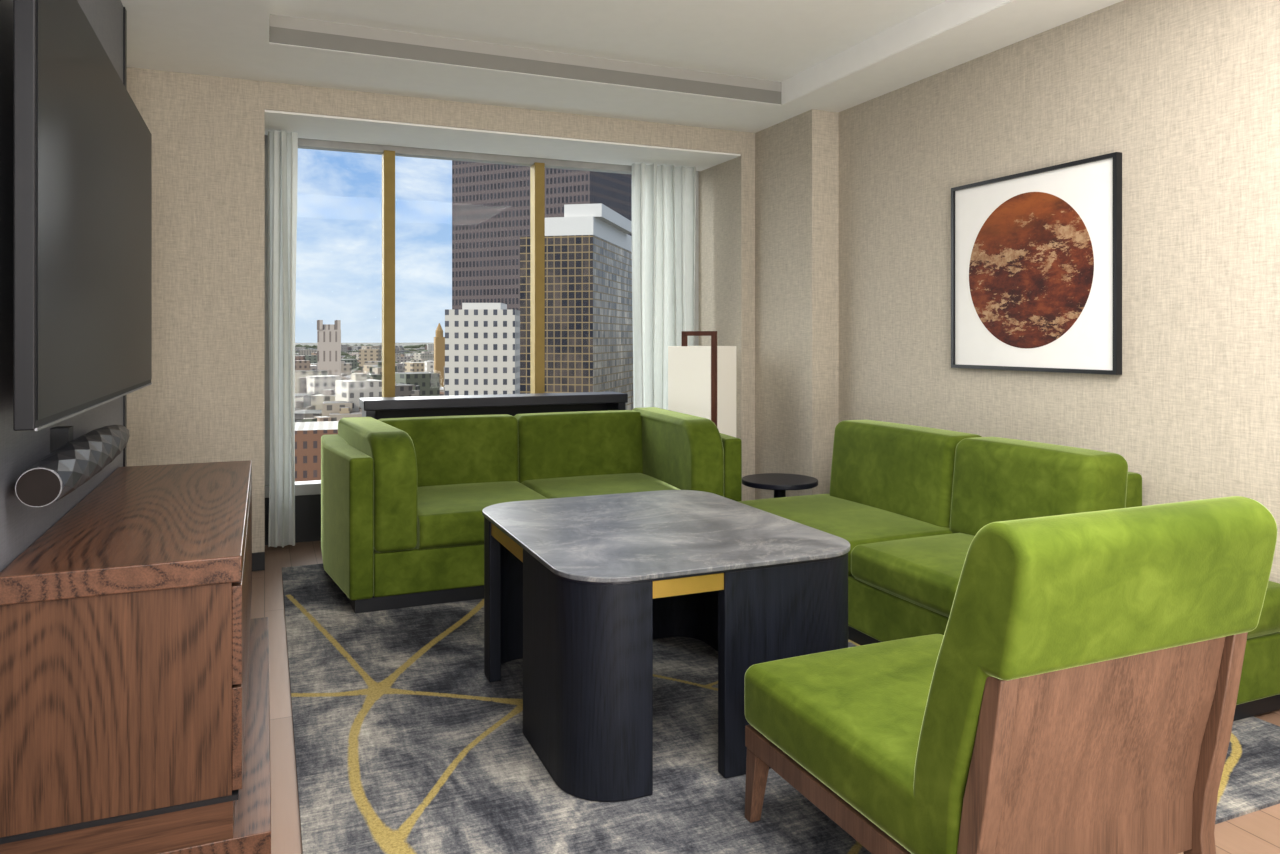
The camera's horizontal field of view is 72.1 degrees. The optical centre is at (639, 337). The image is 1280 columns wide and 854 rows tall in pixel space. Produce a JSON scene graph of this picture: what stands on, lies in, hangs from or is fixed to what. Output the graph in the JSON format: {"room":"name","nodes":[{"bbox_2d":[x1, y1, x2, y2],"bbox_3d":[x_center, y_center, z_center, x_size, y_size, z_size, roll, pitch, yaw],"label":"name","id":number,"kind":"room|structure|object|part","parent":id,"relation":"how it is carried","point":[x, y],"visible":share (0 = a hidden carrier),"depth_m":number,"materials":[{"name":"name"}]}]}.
{"room":"hotel room","nodes":[
{"label":"hotel room","id":0,"kind":"room"},
{"bbox_2d":[127,67,264,552],"bbox_3d":[-2.655,-0.175,5.130,0.860,2.950,0.780,0,0,-23],"label":"wall","id":1,"kind":"structure","parent":0,"point":[204,402],"depth_m":4.83,"materials":[{"name":"fabric"}]},
{"bbox_2d":[252,552,264,570],"bbox_3d":[-2.435,1.250,4.791,0.720,0.100,0.015,0,0,-23],"label":"baseboard","id":2,"kind":"structure","parent":1,"relation":"attached to","point":[258,559],"depth_m":4.91,"materials":[{"name":"black paint"}]},
{"bbox_2d":[265,135,698,544],"bbox_3d":[-0.972,0.007,6.179,3.060,2.585,0.170,0,0,-23],"label":"window","id":3,"kind":"structure","parent":1,"relation":"in","point":[307,507],"depth_m":5.83,"materials":[{"name":"black paint"}]},
{"bbox_3d":[-2.361,-0.155,5.598,0.050,2.170,0.090,0,0,-23],"label":"frame","id":4,"kind":"part","parent":3,"relation":"part of","materials":[{"name":"grey metal"}]},
{"bbox_3d":[-0.966,0.965,6.165,3.060,0.070,0.140,0,0,-23],"label":"frame bottom","id":5,"kind":"part","parent":3,"relation":"part of","materials":[{"name":"white metal"}]},
{"bbox_3d":[-0.976,1.150,6.188,3.060,0.300,0.150,0,0,-23],"label":"sill","id":6,"kind":"part","parent":3,"relation":"part of","materials":[{"name":"black paint"}]},
{"bbox_3d":[-1.679,-0.155,5.872,0.072,2.170,0.120,0,0,-23],"label":"mullion","id":7,"kind":"part","parent":3,"relation":"part of","materials":[{"name":"gold metal"}]},
{"bbox_3d":[-0.976,-1.258,6.188,3.060,0.055,0.090,0,0,-23],"label":"frame","id":8,"kind":"part","parent":3,"relation":"part of","materials":[{"name":"grey metal"}]},
{"bbox_3d":[-0.731,-0.155,6.276,0.072,2.170,0.120,0,0,-23],"label":"mullion","id":9,"kind":"part","parent":3,"relation":"part of","materials":[{"name":"gold metal"}]},
{"bbox_3d":[0.408,-0.155,6.779,0.050,2.170,0.090,0,0,-23],"label":"frame","id":10,"kind":"part","parent":3,"relation":"part of","materials":[{"name":"grey metal"}]},
{"bbox_2d":[265,82,740,153],"bbox_3d":[-0.853,-1.468,5.899,3.060,0.365,0.780,0,0,-23],"label":"wall","id":11,"kind":"structure","parent":0,"point":[278,96],"depth_m":5.44,"materials":[{"name":"fabric"}]},
{"bbox_2d":[265,110,740,170],"bbox_3d":[-0.826,-1.278,5.835,3.060,0.013,0.618,0,0,-23],"label":"soffit","id":12,"kind":"structure","parent":11,"relation":"attached to","point":[307,126],"depth_m":5.72,"materials":[{"name":"paint"}]},
{"bbox_2d":[268,130,297,547],"bbox_3d":[-2.181,0.005,5.373,0.171,2.530,0.082,0,0,-23],"label":"curtain","id":13,"kind":"object","parent":12,"relation":"hanging from","point":[282,146],"visible":1,"depth_m":5.37,"materials":[{"name":"fabric"}]},
{"bbox_2d":[632,163,695,409],"bbox_3d":[0.188,0.005,6.426,0.507,2.530,0.120,0,0,-23],"label":"curtain","id":14,"kind":"object","parent":12,"relation":"hanging from","point":[663,196],"visible":0.66,"depth_m":6.41,"materials":[{"name":"fabric"}]},
{"bbox_2d":[121,0,1122,132],"bbox_3d":[0.671,-1.560,1.792,4.360,0.240,7.970,0,0,-23],"label":"ceiling","id":15,"kind":"structure","parent":0,"point":[288,64],"depth_m":4.70,"materials":[{"name":"paint"}]},
{"bbox_2d":[269,14,780,91],"bbox_3d":[-0.466,-1.550,4.865,2.920,0.060,0.004,0,0,-23],"label":"liner","id":16,"kind":"object","parent":15,"relation":"attached to","point":[280,21],"visible":0.86,"depth_m":4.76,"materials":[{"name":"white paint"}]},
{"bbox_2d":[269,26,781,104],"bbox_3d":[-0.466,-1.482,4.864,2.920,0.077,0.006,0,0,-23],"label":"ceiling air vent","id":17,"kind":"object","parent":15,"relation":"attached to","point":[279,35],"visible":1,"depth_m":4.76,"materials":[{"name":"grey metal"}]},
{"bbox_2d":[270,0,945,81],"bbox_3d":[0.683,-1.630,2.172,2.920,0.100,5.860,0,0,-23],"label":"ceiling tray","id":18,"kind":"object","parent":15,"relation":"attached to","point":[771,40],"depth_m":4.43,"materials":[{"name":"white paint"}]},
{"bbox_2d":[781,0,1011,103],"bbox_3d":[2.024,-1.512,2.741,0.006,0.136,5.854,0,0,-23],"label":"ceiling soffit side","id":19,"kind":"object","parent":15,"relation":"attached to","point":[947,14],"visible":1,"depth_m":4.51,"materials":[{"name":"paint"}]},
{"bbox_2d":[698,132,754,500],"bbox_3d":[0.757,-0.175,6.585,0.440,2.950,0.780,0,0,-23],"label":"wall","id":20,"kind":"structure","parent":0,"point":[726,189],"depth_m":6.20,"materials":[{"name":"fabric"}]},
{"bbox_2d":[251,541,1279,853],"bbox_3d":[0.509,1.350,2.120,4.600,0.100,8.900,0,0,-23],"label":"floor","id":21,"kind":"structure","parent":0,"point":[1257,832],"depth_m":2.81,"materials":[{"name":"brown wood"}]},
{"bbox_2d":[0,460,270,853],"bbox_3d":[-1.555,0.920,2.948,0.578,0.760,1.856,0,0,-23],"label":"tv console","id":22,"kind":"object","parent":21,"relation":"on","point":[135,710],"visible":1,"depth_m":2.12,"materials":[{"name":"brown wood"}]},
{"bbox_3d":[-1.122,0.740,2.468,0.023,0.246,0.604,0,0,-23],"label":"drawer","id":23,"kind":"part","parent":22,"relation":"part of","materials":[{"name":"brown wood"}]},
{"bbox_3d":[-1.122,0.998,2.468,0.023,0.255,0.604,0,0,-23],"label":"drawer","id":24,"kind":"part","parent":22,"relation":"part of","materials":[{"name":"brown wood"}]},
{"bbox_3d":[-1.362,0.740,3.031,0.023,0.246,0.604,0,0,-23],"label":"drawer","id":25,"kind":"part","parent":22,"relation":"part of","materials":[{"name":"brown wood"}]},
{"bbox_3d":[-1.362,0.998,3.031,0.023,0.255,0.604,0,0,-23],"label":"drawer","id":26,"kind":"part","parent":22,"relation":"part of","materials":[{"name":"brown wood"}]},
{"bbox_3d":[-1.602,0.740,3.594,0.023,0.246,0.604,0,0,-23],"label":"drawer","id":27,"kind":"part","parent":22,"relation":"part of","materials":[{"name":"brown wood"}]},
{"bbox_3d":[-1.602,0.998,3.594,0.023,0.255,0.604,0,0,-23],"label":"drawer","id":28,"kind":"part","parent":22,"relation":"part of","materials":[{"name":"brown wood"}]},
{"bbox_2d":[359,391,627,419],"bbox_3d":[-0.919,0.838,5.718,1.705,0.925,0.280,0,0,-23],"label":"console table","id":29,"kind":"object","parent":21,"relation":"on","point":[377,408],"visible":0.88,"depth_m":5.66,"materials":[{"name":"black paint"}]},
{"bbox_3d":[-1.667,0.868,5.399,0.050,0.865,0.260,0,0,-23],"label":"panel","id":30,"kind":"part","parent":29,"relation":"part of","materials":[{"name":"black wood"}]},
{"bbox_3d":[-0.957,0.517,5.805,1.575,0.165,0.030,0,0,-23],"label":"rail","id":31,"kind":"part","parent":29,"relation":"part of","materials":[{"name":"black wood"}]},
{"bbox_3d":[-0.172,0.868,6.037,0.050,0.865,0.260,0,0,-23],"label":"panel","id":32,"kind":"part","parent":29,"relation":"part of","materials":[{"name":"black wood"}]},
{"bbox_2d":[282,564,1279,853],"bbox_3d":[0.113,1.295,3.799,3.012,0.010,3.780,0,0,-23],"label":"area rug","id":33,"kind":"object","parent":21,"relation":"on","point":[404,743],"visible":0.26,"depth_m":2.69,"materials":[{"name":"carpet"}]},
{"bbox_2d":[321,407,741,612],"bbox_3d":[-0.607,0.875,5.008,2.244,0.829,1.151,0,0,-23],"label":"loveseat","id":34,"kind":"object","parent":33,"relation":"on","point":[403,500],"visible":0.8,"depth_m":4.83,"materials":[{"name":"green fabric"}]},
{"bbox_3d":[-1.567,0.892,4.606,0.155,0.665,1.139,0,0,-26],"label":"arm","id":35,"kind":"part","parent":34,"relation":"part of","materials":[{"name":"green fabric"}]},
{"bbox_3d":[-0.609,1.120,5.013,1.981,0.210,1.100,0,0,-23],"label":"seat","id":36,"kind":"part","parent":34,"relation":"part of","materials":[{"name":"green fabric"}]},
{"bbox_2d":[378,414,518,486],"bbox_3d":[-1.135,0.685,5.199,0.822,0.438,0.235,0,0,-23],"label":"cushion","id":37,"kind":"object","parent":34,"relation":"on","point":[463,449],"depth_m":5.13,"materials":[{"name":"green fabric"}]},
{"bbox_2d":[416,481,546,549],"bbox_3d":[-0.940,0.935,4.761,0.807,0.184,0.957,0,0,-23],"label":"seat cushion","id":38,"kind":"object","parent":34,"relation":"on","point":[449,516],"depth_m":4.41,"materials":[{"name":"green fabric"}]},
{"bbox_2d":[514,410,642,482],"bbox_3d":[-0.379,0.685,5.521,0.822,0.438,0.235,0,0,-23],"label":"cushion","id":39,"kind":"object","parent":34,"relation":"on","point":[551,445],"depth_m":5.41,"materials":[{"name":"green fabric"}]},
{"bbox_2d":[521,473,680,498],"bbox_3d":[-0.197,0.935,5.077,0.807,0.184,0.957,0,0,-23],"label":"seat cushion","id":40,"kind":"object","parent":34,"relation":"on","point":[549,485],"depth_m":5.10,"materials":[{"name":"green fabric"}]},
{"bbox_3d":[0.349,0.892,5.424,0.155,0.665,1.139,0,0,-20],"label":"arm","id":41,"kind":"part","parent":34,"relation":"part of","materials":[{"name":"green fabric"}]},
{"bbox_2d":[482,490,849,801],"bbox_3d":[0.036,0.976,3.141,1.000,0.626,1.230,0,0,-23],"label":"marble table","id":42,"kind":"object","parent":33,"relation":"on","point":[580,589],"visible":0.94,"depth_m":2.64,"materials":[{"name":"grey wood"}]},
{"bbox_3d":[-0.415,0.987,3.545,0.567,0.604,0.182,0,0,-45],"label":"leg panel","id":43,"kind":"part","parent":42,"relation":"part of","materials":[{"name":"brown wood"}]},
{"bbox_3d":[-0.218,0.987,2.630,0.182,0.604,0.567,0,0,-45],"label":"leg panel","id":44,"kind":"part","parent":42,"relation":"part of","materials":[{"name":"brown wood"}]},
{"bbox_3d":[0.289,0.987,3.652,0.182,0.604,0.567,0,0,-45],"label":"leg panel","id":45,"kind":"part","parent":42,"relation":"part of","materials":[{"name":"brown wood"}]},
{"bbox_3d":[0.486,0.987,2.737,0.567,0.604,0.182,0,0,-45],"label":"leg panel","id":46,"kind":"part","parent":42,"relation":"part of","materials":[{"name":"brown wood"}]},
{"bbox_2d":[668,331,735,436],"bbox_3d":[0.438,0.626,6.001,0.376,1.343,0.348,0,0,36],"label":"floor lamp","id":47,"kind":"object","parent":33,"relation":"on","point":[701,379],"visible":0.52,"depth_m":5.87,"materials":[{"name":"white fabric"}]},
{"bbox_2d":[742,473,817,497],"bbox_3d":[0.818,1.057,5.154,0.444,0.464,0.444,0,0,-23],"label":"side table","id":48,"kind":"object","parent":33,"relation":"on","point":[778,482],"visible":0.52,"depth_m":5.09,"materials":[{"name":"black paint"}]},
{"bbox_3d":[0.818,1.060,5.154,0.070,0.410,0.070,0,0,-23],"label":"stem","id":49,"kind":"part","parent":48,"relation":"part of","materials":[{"name":"black metal"}]},
{"bbox_2d":[738,420,1279,720],"bbox_3d":[1.393,0.869,3.872,1.092,0.840,2.238,0,0,-23],"label":"sectional sofa","id":50,"kind":"object","parent":33,"relation":"on","point":[910,502],"visible":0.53,"depth_m":3.69,"materials":[{"name":"green fabric"}]},
{"bbox_2d":[738,493,952,575],"bbox_3d":[1.053,0.943,4.363,0.852,0.177,1.068,0,0,-23],"label":"seat cushion","id":51,"kind":"object","parent":50,"relation":"on","point":[858,521],"depth_m":4.17,"materials":[{"name":"green fabric"}]},
{"bbox_2d":[830,420,981,527],"bbox_3d":[1.331,0.677,4.471,0.294,0.457,0.932,0,0,-23],"label":"cushion","id":52,"kind":"object","parent":50,"relation":"on","point":[903,470],"depth_m":4.32,"materials":[{"name":"green fabric"}]},
{"bbox_2d":[851,533,974,616],"bbox_3d":[1.388,0.943,3.576,0.852,0.177,0.658,0,0,-23],"label":"seat cushion","id":53,"kind":"object","parent":50,"relation":"on","point":[919,575],"depth_m":3.47,"materials":[{"name":"green fabric"}]},
{"bbox_2d":[950,437,1127,535],"bbox_3d":[1.655,0.677,3.712,0.294,0.457,0.742,0,0,-23],"label":"cushion","id":54,"kind":"object","parent":50,"relation":"on","point":[993,479],"depth_m":3.61,"materials":[{"name":"green fabric"}]},
{"bbox_3d":[1.395,1.120,3.873,1.055,0.210,2.210,0,0,-23],"label":"seat","id":55,"kind":"part","parent":50,"relation":"part of","materials":[{"name":"green fabric"}]},
{"bbox_3d":[1.652,0.786,4.314,0.245,0.457,1.600,0,0,-23],"label":"frame","id":56,"kind":"part","parent":50,"relation":"part of","materials":[{"name":"green fabric"}]},
{"bbox_2d":[1247,581,1279,638],"bbox_3d":[1.728,0.943,3.085,1.092,0.177,0.528,0,0,-23],"label":"seat cushion","id":57,"kind":"object","parent":50,"relation":"on","point":[1268,627],"depth_m":2.98,"materials":[{"name":"green fabric"}]},
{"bbox_2d":[744,496,1276,853],"bbox_3d":[0.772,0.807,2.064,0.692,0.964,0.970,0,0,-23],"label":"slipper chair","id":58,"kind":"object","parent":33,"relation":"on","point":[1078,692],"visible":1,"depth_m":1.70,"materials":[{"name":"green fabric"}]},
{"bbox_3d":[0.315,1.192,2.348,0.050,0.194,0.061,0,0,-23],"label":"leg","id":59,"kind":"part","parent":58,"relation":"part of","materials":[{"name":"brown wood"}]},
{"bbox_3d":[0.458,1.067,1.989,0.036,0.057,0.820,0,0,-23],"label":"seat rail","id":60,"kind":"part","parent":58,"relation":"part of","materials":[{"name":"brown wood"}]},
{"bbox_2d":[744,634,943,853],"bbox_3d":[0.736,0.957,2.149,0.692,0.191,0.787,0,0,-23],"label":"seat cushion","id":61,"kind":"object","parent":58,"relation":"on","point":[846,723],"depth_m":2.06,"materials":[{"name":"green fabric"}]},
{"bbox_3d":[0.914,0.843,1.732,0.580,0.485,0.101,0,0,-23],"label":"panel","id":62,"kind":"part","parent":58,"relation":"part of","materials":[{"name":"brown wood"}]},
{"bbox_2d":[755,109,838,499],"bbox_3d":[1.098,-0.175,5.926,0.330,2.950,0.700,0,0,-23],"label":"wall","id":63,"kind":"structure","parent":0,"point":[797,157],"depth_m":5.69,"materials":[{"name":"fabric"}]},
{"bbox_2d":[839,0,1279,582],"bbox_3d":[2.753,-0.175,2.300,0.130,2.950,7.270,0,0,-23],"label":"wall","id":64,"kind":"structure","parent":0,"point":[1187,92],"depth_m":3.74,"materials":[{"name":"fabric"}]},
{"bbox_2d":[951,152,1121,374],"bbox_3d":[1.851,-0.318,4.205,0.035,0.949,0.982,0,0,-23],"label":"framed artwork","id":65,"kind":"object","parent":64,"relation":"attached to","point":[1036,255],"visible":1,"depth_m":4.12,"materials":[{"name":"paper"}]},
{"bbox_3d":[1.662,-0.318,4.648,0.035,0.913,0.018,0,0,-23],"label":"frame","id":66,"kind":"part","parent":65,"relation":"part of","materials":[{"name":"black paint"}]},
{"bbox_3d":[1.851,-0.783,4.205,0.035,0.018,0.982,0,0,-23],"label":"frame","id":67,"kind":"part","parent":65,"relation":"part of","materials":[{"name":"black paint"}]},
{"bbox_3d":[1.851,0.148,4.205,0.035,0.018,0.982,0,0,-23],"label":"frame","id":68,"kind":"part","parent":65,"relation":"part of","materials":[{"name":"black paint"}]},
{"bbox_3d":[2.041,-0.318,3.761,0.035,0.913,0.018,0,0,-23],"label":"frame","id":69,"kind":"part","parent":65,"relation":"part of","materials":[{"name":"black paint"}]},
{"label":"outside","id":70,"kind":"structure","parent":0,"visible":0},
{"bbox_2d":[295,320,444,481],"bbox_3d":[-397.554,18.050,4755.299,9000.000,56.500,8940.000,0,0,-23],"label":"cityscape","id":71,"kind":"object","parent":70,"point":[331,375],"visible":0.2,"depth_m":414.19,"materials":[{"name":"stone"}]},
{"bbox_3d":[-178.022,-6.200,504.243,7.500,3.000,8.000,0,0,-18],"label":"crown","id":72,"kind":"part","parent":71,"relation":"part of","materials":[{"name":"stone"}]},
{"bbox_2d":[445,303,519,395],"bbox_3d":[-45.478,18.100,260.998,26.936,56.400,28.044,0,0,-23],"label":"hotel building","id":73,"kind":"structure","parent":71,"relation":"on","point":[482,340],"depth_m":250.00,"materials":[{"name":"white concrete"}]},
{"bbox_2d":[452,160,631,310],"bbox_3d":[-32.751,-23.700,361.053,63.000,140.000,60.000,0,0,27],"label":"office tower","id":74,"kind":"structure","parent":71,"relation":"on","point":[491,202],"depth_m":339.29,"materials":[{"name":"grey concrete"}]},
{"bbox_2d":[520,203,633,409],"bbox_3d":[-13.113,9.350,201.011,35.804,73.900,42.055,0,0,-23],"label":"tower","id":75,"kind":"structure","parent":71,"relation":"on","point":[589,315],"depth_m":181.97,"materials":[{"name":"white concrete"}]},
{"bbox_3d":[-1.270,-0.175,0.964,0.140,2.950,7.970,0,0,-23],"label":"wall","id":76,"kind":"structure","parent":0,"visible":0},
{"bbox_2d":[0,0,122,571],"bbox_3d":[-0.944,-0.070,0.576,0.155,2.740,7.000,0,0,-23],"label":"panel field","id":77,"kind":"object","parent":76,"relation":"attached to","point":[21,525],"visible":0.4,"depth_m":2.14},
{"bbox_2d":[14,425,129,507],"bbox_3d":[-1.687,0.338,2.681,0.131,0.156,1.284,0,0,-23],"label":"soundbar","id":78,"kind":"object","parent":77,"relation":"attached to","point":[70,463],"visible":1,"depth_m":2.32,"materials":[{"name":"fabric"}]},
{"bbox_2d":[16,469,60,505],"bbox_3d":[-1.431,0.356,2.095,0.089,0.089,0.004,0,0,-23],"label":"grille","id":79,"kind":"object","parent":78,"relation":"attached to","point":[34,487],"depth_m":2.09,"materials":[{"name":"black fabric"}]},
{"bbox_2d":[13,0,151,430],"bbox_3d":[-1.736,-0.339,2.787,0.123,1.072,2.070,0,0,-23],"label":"television","id":80,"kind":"object","parent":77,"relation":"attached to","point":[82,146],"visible":1,"depth_m":2.22,"materials":[{"name":"black plastic"}]},
{"bbox_2d":[123,7,126,466],"bbox_3d":[-2.324,-0.070,3.819,0.161,2.740,0.050,0,0,-23],"label":"trim","id":81,"kind":"structure","parent":77,"relation":"attached to","point":[124,9],"depth_m":3.84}
]}

